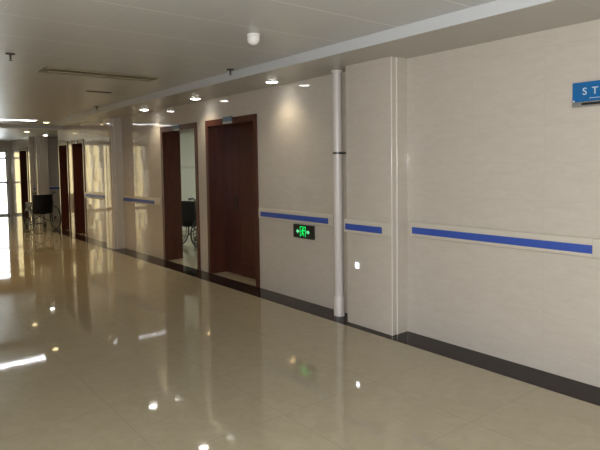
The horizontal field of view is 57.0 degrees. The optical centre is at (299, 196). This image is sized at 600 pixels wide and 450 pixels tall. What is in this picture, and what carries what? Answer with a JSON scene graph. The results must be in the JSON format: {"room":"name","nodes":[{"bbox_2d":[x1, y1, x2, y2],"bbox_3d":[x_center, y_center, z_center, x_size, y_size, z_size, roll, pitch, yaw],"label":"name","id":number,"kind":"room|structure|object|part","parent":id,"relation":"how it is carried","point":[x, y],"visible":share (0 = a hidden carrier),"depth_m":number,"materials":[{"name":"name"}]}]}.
{"room":"hospital interior","nodes":[
{"label":"hospital interior","id":0,"kind":"room"},
{"bbox_2d":[0,141,12,214],"bbox_3d":[-10.262,-0.605,18.139,11.600,2.487,0.200,-3,4,-38],"label":"wall","id":1,"kind":"structure","parent":0,"point":[4,145],"depth_m":18.43,"materials":[{"name":"white paint"}]},
{"bbox_2d":[0,151,9,215],"bbox_3d":[-11.622,-0.498,17.042,4.700,2.440,0.060,-3,4,-38],"label":"window","id":2,"kind":"structure","parent":1,"relation":"in","point":[5,152],"depth_m":18.45,"materials":[{"name":"metal"}]},
{"bbox_2d":[0,124,62,140],"bbox_3d":[-8.328,-1.850,15.591,12.000,0.240,6.500,-3,4,-38],"label":"ceiling","id":3,"kind":"structure","parent":0,"point":[6,134],"depth_m":14.07,"materials":[{"name":"paint"}]},
{"bbox_2d":[33,136,49,220],"bbox_3d":[-7.660,-0.538,16.367,0.316,2.487,0.410,-3,4,-38],"label":"pillar","id":4,"kind":"structure","parent":0,"point":[40,143],"depth_m":16.21,"materials":[{"name":"white paint"}]},
{"bbox_2d":[47,137,60,218],"bbox_3d":[-5.914,-0.709,18.098,4.820,2.577,0.150,-3,4,-38],"label":"wall","id":5,"kind":"structure","parent":0,"point":[53,163],"depth_m":16.78,"materials":[{"name":"grey paint"}]},
{"bbox_2d":[31,186,59,190],"bbox_3d":[-7.158,-0.297,17.015,2.050,0.133,0.034,-3,4,-38],"label":"handrail","id":6,"kind":"object","parent":5,"relation":"attached to","point":[32,187],"visible":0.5,"depth_m":16.73,"materials":[{"name":"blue plastic"}]},
{"bbox_2d":[103,117,124,248],"bbox_3d":[-3.583,-0.261,10.622,0.214,2.487,0.450,-3,4,-38],"label":"pillar","id":7,"kind":"structure","parent":0,"point":[112,128],"depth_m":10.48,"materials":[{"name":"beige paint"}]},
{"bbox_2d":[180,131,196,230],"bbox_3d":[-2.425,-0.501,13.690,4.820,2.577,0.100,-3,4,-38],"label":"wall","id":8,"kind":"structure","parent":0,"point":[187,147],"depth_m":13.39,"materials":[{"name":"paint"}]},
{"bbox_2d":[181,166,194,168],"bbox_3d":[-2.390,-0.740,13.627,4.820,0.060,0.025,-3,4,-38],"label":"trim","id":9,"kind":"structure","parent":8,"relation":"attached to","point":[182,167],"depth_m":13.34,"materials":[{"name":"beige plastic"}]},
{"bbox_2d":[0,0,495,125],"bbox_3d":[-0.607,-1.435,5.833,12.000,0.150,18.400,-3,4,-38],"label":"ceiling","id":10,"kind":"structure","parent":0,"point":[177,42],"depth_m":4.41,"materials":[{"name":"paint"}]},
{"bbox_2d":[5,53,14,60],"bbox_3d":[-2.584,-1.249,4.928,0.080,0.064,0.080,-3,4,-38],"label":"sprinkler head","id":11,"kind":"object","parent":10,"relation":"attached to","point":[9,54],"visible":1,"depth_m":4.92},
{"bbox_2d":[0,118,37,120],"bbox_3d":[-6.157,-1.594,11.323,1.400,0.014,0.300,-3,4,-38],"label":"recessed light","id":12,"kind":"object","parent":10,"relation":"in","point":[0,118],"visible":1,"depth_m":11.51,"materials":[{"name":"white plastic"}]},
{"bbox_2d":[0,119,35,120],"bbox_3d":[-6.157,-1.596,11.323,1.358,0.009,0.258,-3,4,-38],"label":"diffuser","id":13,"kind":"object","parent":12,"relation":"attached to","point":[0,119],"depth_m":11.53,"materials":[{"name":"white plastic"}]},
{"bbox_2d":[38,67,158,81],"bbox_3d":[-2.186,-1.338,6.081,1.220,0.027,0.300,-3,4,-38],"label":"ceiling vent","id":14,"kind":"object","parent":10,"relation":"in","point":[46,69],"visible":1,"depth_m":6.01,"materials":[{"name":"white metal"}]},
{"bbox_2d":[247,33,259,44],"bbox_3d":[-0.365,-1.234,4.337,0.104,0.082,0.104,-3,4,-38],"label":"smoke detector","id":15,"kind":"object","parent":10,"relation":"attached to","point":[252,38],"visible":1,"depth_m":4.30,"materials":[{"name":"white plastic"}]},
{"bbox_2d":[0,215,599,449],"bbox_3d":[-2.615,1.150,8.577,12.000,0.120,25.000,-3,4,-38],"label":"floor","id":16,"kind":"structure","parent":0,"point":[101,348],"depth_m":4.08,"materials":[{"name":"tile"}]},
{"bbox_2d":[23,191,60,231],"bbox_3d":[-6.558,0.349,13.890,0.924,0.971,0.716,2,4,42],"label":"wheelchair","id":17,"kind":"object","parent":16,"relation":"on","point":[41,204],"visible":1,"depth_m":13.72,"materials":[{"name":"black fabric"}]},
{"bbox_3d":[-6.745,0.276,13.716,0.654,0.788,0.053,2,4,42],"label":"frame","id":18,"kind":"part","parent":17,"relation":"part of","materials":[{"name":"grey metal"}]},
{"bbox_3d":[-6.388,0.184,13.727,0.067,0.486,0.474,2,4,42],"label":"backrest","id":19,"kind":"part","parent":17,"relation":"part of","materials":[{"name":"black fabric"}]},
{"bbox_3d":[-6.413,0.250,14.088,0.654,0.788,0.053,2,4,42],"label":"frame","id":20,"kind":"part","parent":17,"relation":"part of","materials":[{"name":"grey metal"}]},
{"bbox_2d":[182,198,196,247],"bbox_3d":[-2.009,0.476,10.615,0.716,0.971,0.924,1,4,34],"label":"wheelchair","id":21,"kind":"object","parent":16,"relation":"on","point":[188,207],"visible":0.35,"depth_m":10.34,"materials":[{"name":"black fabric"}]},
{"bbox_3d":[-2.139,0.318,10.414,0.474,0.486,0.067,1,4,34],"label":"backrest","id":22,"kind":"part","parent":21,"relation":"part of","materials":[{"name":"black fabric"}]},
{"bbox_2d":[10,19,599,386],"bbox_3d":[-1.952,-0.233,8.973,0.300,2.577,24.500,-3,4,-38],"label":"wall","id":23,"kind":"structure","parent":0,"point":[496,139],"depth_m":4.58,"materials":[{"name":"white paint"}]},
{"bbox_2d":[19,147,29,217],"bbox_3d":[-8.345,-0.422,17.049,0.318,2.194,1.100,-3,4,-38],"label":"door","id":24,"kind":"structure","parent":23,"relation":"in","point":[23,152],"depth_m":17.36,"materials":[{"name":"red wood"}]},
{"bbox_2d":[0,127,62,129],"bbox_3d":[-6.346,-1.617,13.015,11.500,0.024,0.011,-3,4,-38],"label":"trim","id":25,"kind":"structure","parent":23,"relation":"attached to","point":[0,127],"depth_m":13.01,"materials":[{"name":"grey paint"}]},
{"bbox_2d":[58,141,70,231],"bbox_3d":[-5.681,-0.264,13.683,0.318,2.194,0.810,-3,4,-38],"label":"door","id":26,"kind":"structure","parent":23,"relation":"in","point":[63,159],"depth_m":13.88,"materials":[{"name":"red wood"}]},
{"bbox_2d":[71,139,86,236],"bbox_3d":[-4.955,-0.221,12.767,0.318,2.194,0.910,-3,4,-38],"label":"door","id":27,"kind":"structure","parent":23,"relation":"in","point":[77,150],"depth_m":13.02,"materials":[{"name":"red wood"}]},
{"bbox_2d":[85,192,104,199],"bbox_3d":[-4.218,-0.022,11.592,0.034,0.133,1.820,-3,4,-38],"label":"handrail","id":28,"kind":"object","parent":23,"relation":"attached to","point":[94,195],"visible":0.54,"depth_m":11.74,"materials":[{"name":"beige plastic"}]},
{"bbox_2d":[123,195,161,205],"bbox_3d":[-2.832,0.060,9.841,0.034,0.133,1.690,-3,4,-38],"label":"handrail","id":29,"kind":"object","parent":23,"relation":"attached to","point":[126,198],"visible":1,"depth_m":9.73,"materials":[{"name":"beige plastic"}]},
{"bbox_2d":[160,122,200,269],"bbox_3d":[-1.772,-0.032,8.745,0.318,2.194,1.265,-3,4,-38],"label":"door","id":30,"kind":"structure","parent":23,"relation":"in","point":[169,139],"depth_m":9.15,"materials":[{"name":"red wood"}]},
{"bbox_2d":[173,125,179,130],"bbox_3d":[-1.927,-1.077,8.596,0.017,0.085,0.210,-3,4,-38],"label":"plate","id":31,"kind":"object","parent":30,"relation":"attached to","point":[175,127],"visible":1,"depth_m":8.57,"materials":[{"name":"blue plastic"}]},
{"bbox_2d":[205,114,259,287],"bbox_3d":[-0.812,0.026,7.532,0.318,2.194,1.310,-3,4,-38],"label":"door","id":32,"kind":"structure","parent":23,"relation":"in","point":[231,148],"depth_m":7.83,"materials":[{"name":"red wood"}]},
{"bbox_2d":[223,116,231,123],"bbox_3d":[-0.972,-1.030,7.388,0.017,0.095,0.220,-3,4,-38],"label":"plate","id":33,"kind":"object","parent":32,"relation":"attached to","point":[226,120],"visible":1,"depth_m":7.37,"materials":[{"name":"blue plastic"}]},
{"bbox_3d":[-0.881,0.083,7.730,0.057,0.200,0.130,-3,4,-38],"label":"lever handle","id":34,"kind":"part","parent":32,"relation":"part of","materials":[{"name":"grey metal"}]},
{"bbox_2d":[258,208,333,226],"bbox_3d":[-0.078,0.224,6.362,0.034,0.133,1.390,-3,4,-38],"label":"handrail","id":35,"kind":"object","parent":23,"relation":"attached to","point":[321,219],"visible":0.94,"depth_m":6.27,"materials":[{"name":"beige plastic"}]},
{"bbox_2d":[293,224,314,239],"bbox_3d":[0.042,0.390,6.222,0.031,0.152,0.356,-3,4,-38],"label":"exit sign","id":36,"kind":"object","parent":23,"relation":"attached to","point":[299,230],"visible":1,"depth_m":6.19,"materials":[{"name":"black plastic"}]},
{"bbox_2d":[49,229,599,405],"bbox_3d":[-0.369,1.173,6.591,0.295,0.002,18.700,-3,4,-38],"label":"trim","id":37,"kind":"structure","parent":23,"relation":"attached to","point":[582,391],"depth_m":4.77,"materials":[{"name":"stone"}]},
{"bbox_2d":[331,70,345,316],"bbox_3d":[0.408,-0.026,5.611,0.170,2.482,0.116,-3,4,-38],"label":"drain pipe","id":38,"kind":"object","parent":23,"relation":"attached to","point":[339,311],"visible":0.99,"depth_m":5.56,"materials":[{"name":"white plastic"}]},
{"bbox_2d":[410,222,599,258],"bbox_3d":[1.526,0.319,4.334,0.034,0.133,1.695,-3,4,-38],"label":"handrail","id":39,"kind":"object","parent":23,"relation":"attached to","point":[557,244],"visible":1,"depth_m":4.20,"materials":[{"name":"beige plastic"}]},
{"bbox_2d":[572,80,599,107],"bbox_3d":[2.023,-0.692,3.630,0.022,0.166,0.460,-3,4,-38],"label":"wall sign","id":40,"kind":"object","parent":23,"relation":"attached to","point":[584,94],"visible":1,"depth_m":3.73,"materials":[{"name":"blue plastic"}]},
{"bbox_2d":[68,0,599,121],"bbox_3d":[0.443,-1.285,5.076,0.665,0.088,15.500,-3,4,-38],"label":"ceiling","id":41,"kind":"structure","parent":0,"point":[557,13],"depth_m":4.46,"materials":[{"name":"white paint"}]},
{"bbox_2d":[265,81,278,83],"bbox_3d":[-0.313,-1.286,6.200,0.160,0.018,0.160,-3,4,-38],"label":"recessed light","id":42,"kind":"object","parent":41,"relation":"in","point":[271,82],"visible":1,"depth_m":6.16,"materials":[{"name":"white plastic"}]},
{"bbox_2d":[66,0,554,120],"bbox_3d":[0.179,-1.269,4.868,0.006,0.090,15.500,-3,4,-38],"label":"ceiling beam","id":43,"kind":"structure","parent":41,"relation":"attached to","point":[496,7],"depth_m":4.51,"materials":[{"name":"white paint"}]},
{"bbox_2d":[345,56,407,335],"bbox_3d":[0.712,-0.005,5.196,0.214,2.487,0.610,-3,4,-38],"label":"pillar","id":44,"kind":"structure","parent":0,"point":[376,90],"depth_m":5.05,"materials":[{"name":"white paint"}]},
{"bbox_2d":[355,261,359,269],"bbox_3d":[0.549,0.654,5.283,0.012,0.075,0.064,-3,4,-38],"label":"night light","id":45,"kind":"object","parent":44,"relation":"attached to","point":[357,264],"visible":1,"depth_m":5.27,"materials":[{"name":"white plastic"}]},
{"bbox_2d":[344,218,390,237],"bbox_3d":[0.619,0.285,5.146,0.034,0.133,0.585,-3,4,-38],"label":"handrail","id":46,"kind":"object","parent":44,"relation":"attached to","point":[374,228],"visible":1,"depth_m":5.11,"materials":[{"name":"beige plastic"}]}
]}

